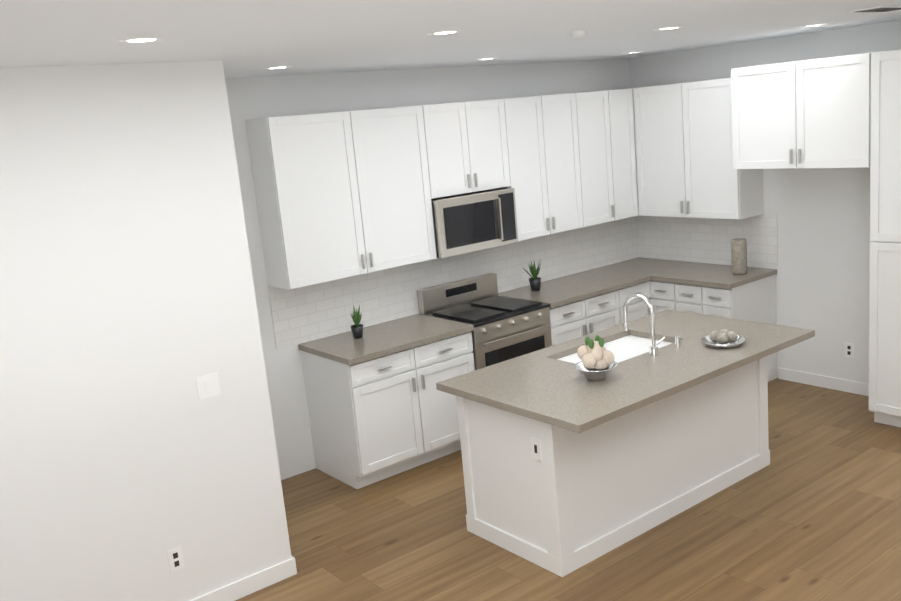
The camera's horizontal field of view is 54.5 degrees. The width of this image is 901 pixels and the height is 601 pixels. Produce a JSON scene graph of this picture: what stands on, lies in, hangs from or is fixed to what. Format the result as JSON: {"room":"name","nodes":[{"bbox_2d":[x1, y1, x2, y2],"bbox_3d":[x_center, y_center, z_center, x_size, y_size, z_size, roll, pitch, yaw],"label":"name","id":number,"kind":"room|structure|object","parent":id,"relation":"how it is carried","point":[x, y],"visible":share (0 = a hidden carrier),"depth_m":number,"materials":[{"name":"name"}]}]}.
{"room":"kitchen","nodes":[
{"label":"kitchen","id":0,"kind":"room"},
{"bbox_2d":[0,61,271,600],"bbox_3d":[-1.927,0.389,3.913,2.070,2.750,0.120,-14,15,-36],"label":"wall","id":1,"kind":"structure","parent":0,"point":[128,460],"depth_m":4.09,"materials":[{"name":"white paint"}]},
{"bbox_2d":[167,546,184,572],"bbox_3d":[-1.377,1.299,4.391,0.072,0.115,0.006,-14,15,-36],"label":"electrical outlet","id":2,"kind":"object","parent":1,"relation":"attached to","point":[175,559],"visible":1,"depth_m":4.39,"materials":[{"name":"white plastic"}]},
{"bbox_2d":[195,373,220,399],"bbox_3d":[-1.216,0.431,4.399,0.115,0.115,0.008,-14,15,-36],"label":"light switch","id":3,"kind":"object","parent":1,"relation":"attached to","point":[208,386],"visible":1,"depth_m":4.39,"materials":[{"name":"white plastic"}]},
{"bbox_2d":[190,556,296,600],"bbox_3d":[-2.063,1.764,3.907,3.093,0.095,0.013,-14,15,-36],"label":"baseboard","id":4,"kind":"structure","parent":1,"relation":"attached to","point":[253,583],"depth_m":4.67,"materials":[{"name":"white wood"}]},
{"bbox_2d":[199,60,291,565],"bbox_3d":[-1.458,0.107,5.048,0.120,2.750,1.370,-14,15,-36],"label":"wall","id":5,"kind":"structure","parent":0,"point":[225,163],"depth_m":4.48,"materials":[{"name":"white paint"}]},
{"bbox_2d":[225,58,629,479],"bbox_3d":[-0.050,-0.410,6.895,4.710,2.750,0.120,-14,15,-36],"label":"wall","id":6,"kind":"structure","parent":0,"point":[249,98],"depth_m":6.16,"materials":[{"name":"white paint"}]},
{"bbox_2d":[246,104,445,292],"bbox_3d":[-0.693,-0.744,6.056,1.263,1.100,0.317,-14,15,-36],"label":"upper cabinet","id":7,"kind":"object","parent":6,"relation":"attached to","point":[343,195],"depth_m":5.86,"materials":[{"name":"white wood"}]},
{"bbox_2d":[430,98,513,196],"bbox_3d":[0.036,-1.144,6.579,0.770,0.665,0.317,-14,15,-36],"label":"upper cabinet","id":8,"kind":"object","parent":6,"relation":"attached to","point":[472,138],"depth_m":6.48,"materials":[{"name":"white wood"}]},
{"bbox_2d":[431,188,517,257],"bbox_3d":[0.116,-0.601,6.654,0.752,0.420,0.400,-14,15,-36],"label":"microwave","id":9,"kind":"object","parent":8,"relation":"attached to","point":[473,222],"visible":0.85,"depth_m":6.50,"materials":[{"name":"silver metal"}]},
{"bbox_2d":[267,209,777,349],"bbox_3d":[0.716,-0.178,6.526,3.800,0.449,1.450,-14,15,-36],"label":"backsplash","id":10,"kind":"structure","parent":6,"relation":"attached to","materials":[{"name":"tile"}]},
{"bbox_2d":[506,92,589,244],"bbox_3d":[0.660,-1.084,7.081,0.893,1.100,0.317,-14,15,-36],"label":"upper cabinet","id":11,"kind":"object","parent":6,"relation":"attached to","point":[548,132],"depth_m":6.99,"materials":[{"name":"white wood"}]},
{"bbox_2d":[582,91,609,228],"bbox_3d":[1.116,-1.199,7.427,0.506,1.100,0.317,-14,15,-36],"label":"upper cabinet","id":12,"kind":"object","parent":6,"relation":"attached to","point":[595,104],"depth_m":7.32,"materials":[{"name":"white wood"}]},
{"bbox_2d":[602,88,641,224],"bbox_3d":[1.393,-1.260,7.597,0.388,1.100,0.380,-14,15,-36],"label":"upper cabinet","id":13,"kind":"object","parent":6,"relation":"attached to","point":[621,139],"depth_m":7.50,"materials":[{"name":"white wood"}]},
{"bbox_2d":[0,0,900,77],"bbox_3d":[1.599,-1.736,5.031,11.820,0.300,4.780,-14,15,-36],"label":"ceiling","id":14,"kind":"structure","parent":0,"point":[511,32],"depth_m":3.73,"materials":[{"name":"white paint"}]},
{"bbox_2d":[118,37,164,43],"bbox_3d":[-1.111,-0.934,3.148,0.163,0.006,0.163,1,13,28],"label":"recessed light","id":15,"kind":"object","parent":14,"relation":"in","point":[141,40],"depth_m":3.15,"materials":[{"name":"white"}]},
{"bbox_2d":[264,66,291,69],"bbox_3d":[-1.001,-1.349,5.077,0.163,0.006,0.163,-16,16,-42],"label":"recessed light","id":16,"kind":"object","parent":14,"relation":"in","point":[278,67],"depth_m":5.09,"materials":[{"name":"white"}]},
{"bbox_2d":[427,30,462,35],"bbox_3d":[-0.025,-1.194,3.908,0.163,0.006,0.163,6,16,43],"label":"recessed light","id":17,"kind":"object","parent":14,"relation":"in","point":[448,32],"depth_m":3.91,"materials":[{"name":"white"}]},
{"bbox_2d":[476,57,498,60],"bbox_3d":[0.253,-1.669,6.052,0.163,0.006,0.163,-2,12,13],"label":"recessed light","id":18,"kind":"object","parent":14,"relation":"in","point":[492,58],"depth_m":6.05,"materials":[{"name":"white"}]},
{"bbox_2d":[571,30,585,38],"bbox_3d":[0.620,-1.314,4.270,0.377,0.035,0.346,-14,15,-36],"label":"smoke detector","id":19,"kind":"object","parent":14,"relation":"attached to","point":[577,34],"visible":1,"depth_m":4.25,"materials":[{"name":"white plastic"}]},
{"bbox_2d":[623,51,643,53],"bbox_3d":[1.456,-1.971,6.964,0.163,0.006,0.163,-16,16,-42],"label":"recessed light","id":20,"kind":"object","parent":14,"relation":"in","point":[636,51],"depth_m":6.96,"materials":[{"name":"white"}]},
{"bbox_2d":[654,26,683,30],"bbox_3d":[1.210,-1.504,4.844,0.163,0.006,0.163,6,16,43],"label":"recessed light","id":21,"kind":"object","parent":14,"relation":"in","point":[675,27],"depth_m":4.84,"materials":[{"name":"white"}]},
{"bbox_2d":[801,24,825,27],"bbox_3d":[2.374,-1.797,5.727,0.163,0.006,0.163,6,16,43],"label":"recessed light","id":22,"kind":"object","parent":14,"relation":"in","point":[815,25],"depth_m":5.73,"materials":[{"name":"white"}]},
{"bbox_2d":[846,5,900,12],"bbox_3d":[2.389,-1.610,4.840,0.400,0.009,0.200,-14,15,-36],"label":"ceiling vent","id":23,"kind":"object","parent":14,"relation":"in","point":[885,8],"visible":1,"depth_m":4.71,"materials":[{"name":"white metal"}]},
{"bbox_2d":[235,378,900,600],"bbox_3d":[3.001,1.335,4.199,11.820,0.100,8.520,-14,15,-36],"label":"floor","id":24,"kind":"structure","parent":0,"point":[811,511],"depth_m":4.90,"materials":[{"name":"brown wood"}]},
{"bbox_2d":[299,333,474,488],"bbox_3d":[-0.409,0.709,6.267,1.027,0.890,0.647,-14,15,-36],"label":"base cabinet","id":25,"kind":"object","parent":24,"relation":"on","point":[371,422],"depth_m":5.96,"materials":[{"name":"white wood"}]},
{"bbox_2d":[298,313,473,364],"bbox_3d":[-0.449,0.258,6.158,1.042,0.040,0.672,-14,15,-36],"label":"countertop","id":26,"kind":"structure","parent":25,"relation":"on","point":[385,338],"depth_m":6.05,"materials":[{"name":"grey stone"}]},
{"bbox_2d":[350,305,362,338],"bbox_3d":[-0.655,0.143,6.131,0.114,0.232,0.125,-14,15,-36],"label":"plant","id":27,"kind":"object","parent":26,"relation":"on","point":[357,330],"visible":1,"depth_m":6.11,"materials":[{"name":"green plant"}]},
{"bbox_2d":[417,273,551,369],"bbox_3d":[0.304,0.427,6.747,0.752,1.115,0.705,-14,15,-36],"label":"range","id":28,"kind":"object","parent":24,"relation":"on","point":[506,328],"visible":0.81,"depth_m":6.59,"materials":[{"name":"silver metal"}]},
{"bbox_2d":[549,293,613,345],"bbox_3d":[0.926,0.373,7.279,0.857,0.890,0.647,-14,15,-36],"label":"base cabinet","id":29,"kind":"object","parent":24,"relation":"on","point":[568,322],"depth_m":6.92,"materials":[{"name":"white wood"}]},
{"bbox_2d":[498,257,693,308],"bbox_3d":[1.269,-0.174,7.460,1.824,0.040,0.672,-14,15,-36],"label":"countertop","id":30,"kind":"structure","parent":29,"relation":"on","point":[573,287],"depth_m":7.33,"materials":[{"name":"grey stone"}]},
{"bbox_2d":[523,259,542,290],"bbox_3d":[0.662,-0.213,7.148,0.188,0.271,0.154,-14,15,-36],"label":"plant","id":31,"kind":"object","parent":30,"relation":"on","point":[535,282],"visible":1,"depth_m":7.14,"materials":[{"name":"green plant"}]},
{"bbox_2d":[453,334,770,576],"bbox_3d":[1.041,0.773,5.320,1.915,0.890,0.785,-14,15,-36],"label":"kitchen island","id":32,"kind":"object","parent":24,"relation":"on","point":[568,467],"depth_m":4.87,"materials":[{"name":"white wood"}]},
{"bbox_2d":[504,319,814,433],"bbox_3d":[1.239,0.370,4.879,2.050,0.040,0.520,-14,15,-36],"label":"island countertop","id":33,"kind":"structure","parent":32,"relation":"on","point":[577,405],"depth_m":4.67,"materials":[{"name":"grey stone"}]},
{"bbox_2d":[575,335,616,380],"bbox_3d":[0.780,0.307,4.712,0.230,0.233,0.230,-14,15,-36],"label":"bowl","id":34,"kind":"object","parent":33,"relation":"on","point":[597,362],"visible":1,"depth_m":4.66,"materials":[{"name":"silver metal"}]},
{"bbox_2d":[701,329,745,348],"bbox_3d":[1.605,0.218,5.148,0.250,0.079,0.250,-14,15,-36],"label":"decorative tray","id":35,"kind":"object","parent":33,"relation":"on","point":[724,339],"visible":1,"depth_m":5.11,"materials":[{"name":"silver metal"}]},
{"bbox_2d":[614,277,653,325],"bbox_3d":[1.367,0.267,7.589,0.478,0.890,0.686,-14,15,-36],"label":"base cabinet","id":36,"kind":"object","parent":24,"relation":"on","point":[637,308],"depth_m":7.28,"materials":[{"name":"white wood"}]},
{"bbox_2d":[650,281,681,312],"bbox_3d":[2.036,0.216,7.539,0.686,0.890,0.325,-14,15,-36],"label":"base cabinet","id":37,"kind":"object","parent":24,"relation":"on","point":[664,295],"depth_m":7.30,"materials":[{"name":"white wood"}]},
{"bbox_2d":[682,285,709,314],"bbox_3d":[2.205,0.236,7.372,0.627,0.890,0.385,-14,15,-36],"label":"base cabinet","id":38,"kind":"object","parent":24,"relation":"on","point":[695,298],"depth_m":7.06,"materials":[{"name":"white wood"}]},
{"bbox_2d":[710,277,776,381],"bbox_3d":[2.352,0.261,7.187,0.627,0.890,0.326,-14,15,-36],"label":"base cabinet","id":39,"kind":"object","parent":24,"relation":"on","point":[756,301],"depth_m":6.99,"materials":[{"name":"white wood"}]},
{"bbox_2d":[650,261,776,288],"bbox_3d":[2.173,-0.212,7.246,0.652,0.040,0.770,-14,15,-36],"label":"countertop","id":40,"kind":"structure","parent":39,"relation":"on","point":[700,273],"depth_m":7.13,"materials":[{"name":"grey stone"}]},
{"bbox_2d":[731,238,746,274],"bbox_3d":[2.332,-0.355,7.071,0.120,0.280,0.120,-14,15,-36],"label":"vase","id":41,"kind":"object","parent":40,"relation":"on","point":[739,254],"visible":1,"depth_m":7.03,"materials":[{"name":"beige ceramic"}]},
{"bbox_2d":[866,49,900,426],"bbox_3d":[3.346,-0.366,5.701,0.587,2.540,0.955,-14,15,-36],"label":"tall cabinet","id":42,"kind":"object","parent":24,"relation":"on","point":[883,68],"depth_m":5.80,"materials":[{"name":"white wood"}]},
{"bbox_2d":[629,20,900,383],"bbox_3d":[2.811,-0.677,6.906,0.120,2.750,3.580,-14,15,-36],"label":"wall","id":43,"kind":"structure","parent":0,"point":[823,269],"depth_m":6.83,"materials":[{"name":"white paint"}]},
{"bbox_2d":[634,78,765,224],"bbox_3d":[2.025,-1.256,7.301,0.407,1.100,1.030,-14,15,-36],"label":"upper cabinet","id":44,"kind":"object","parent":43,"relation":"attached to","point":[654,195],"depth_m":7.17,"materials":[{"name":"white wood"}]},
{"bbox_2d":[726,53,865,172],"bbox_3d":[2.646,-1.350,6.299,0.587,0.740,1.038,-14,15,-36],"label":"upper cabinet","id":45,"kind":"object","parent":43,"relation":"attached to","point":[805,114],"depth_m":6.11,"materials":[{"name":"white wood"}]},
{"bbox_2d":[779,368,868,395],"bbox_3d":[3.065,0.662,6.904,0.013,0.095,1.040,-14,15,-36],"label":"baseboard","id":46,"kind":"structure","parent":43,"relation":"attached to","point":[839,384],"depth_m":6.99,"materials":[{"name":"white wood"}]},
{"bbox_2d":[845,342,853,357],"bbox_3d":[3.089,0.385,6.783,0.006,0.115,0.072,-14,15,-36],"label":"outlet","id":47,"kind":"object","parent":43,"relation":"attached to","point":[849,349],"visible":1,"depth_m":6.78,"materials":[{"name":"white plastic"}]}
]}

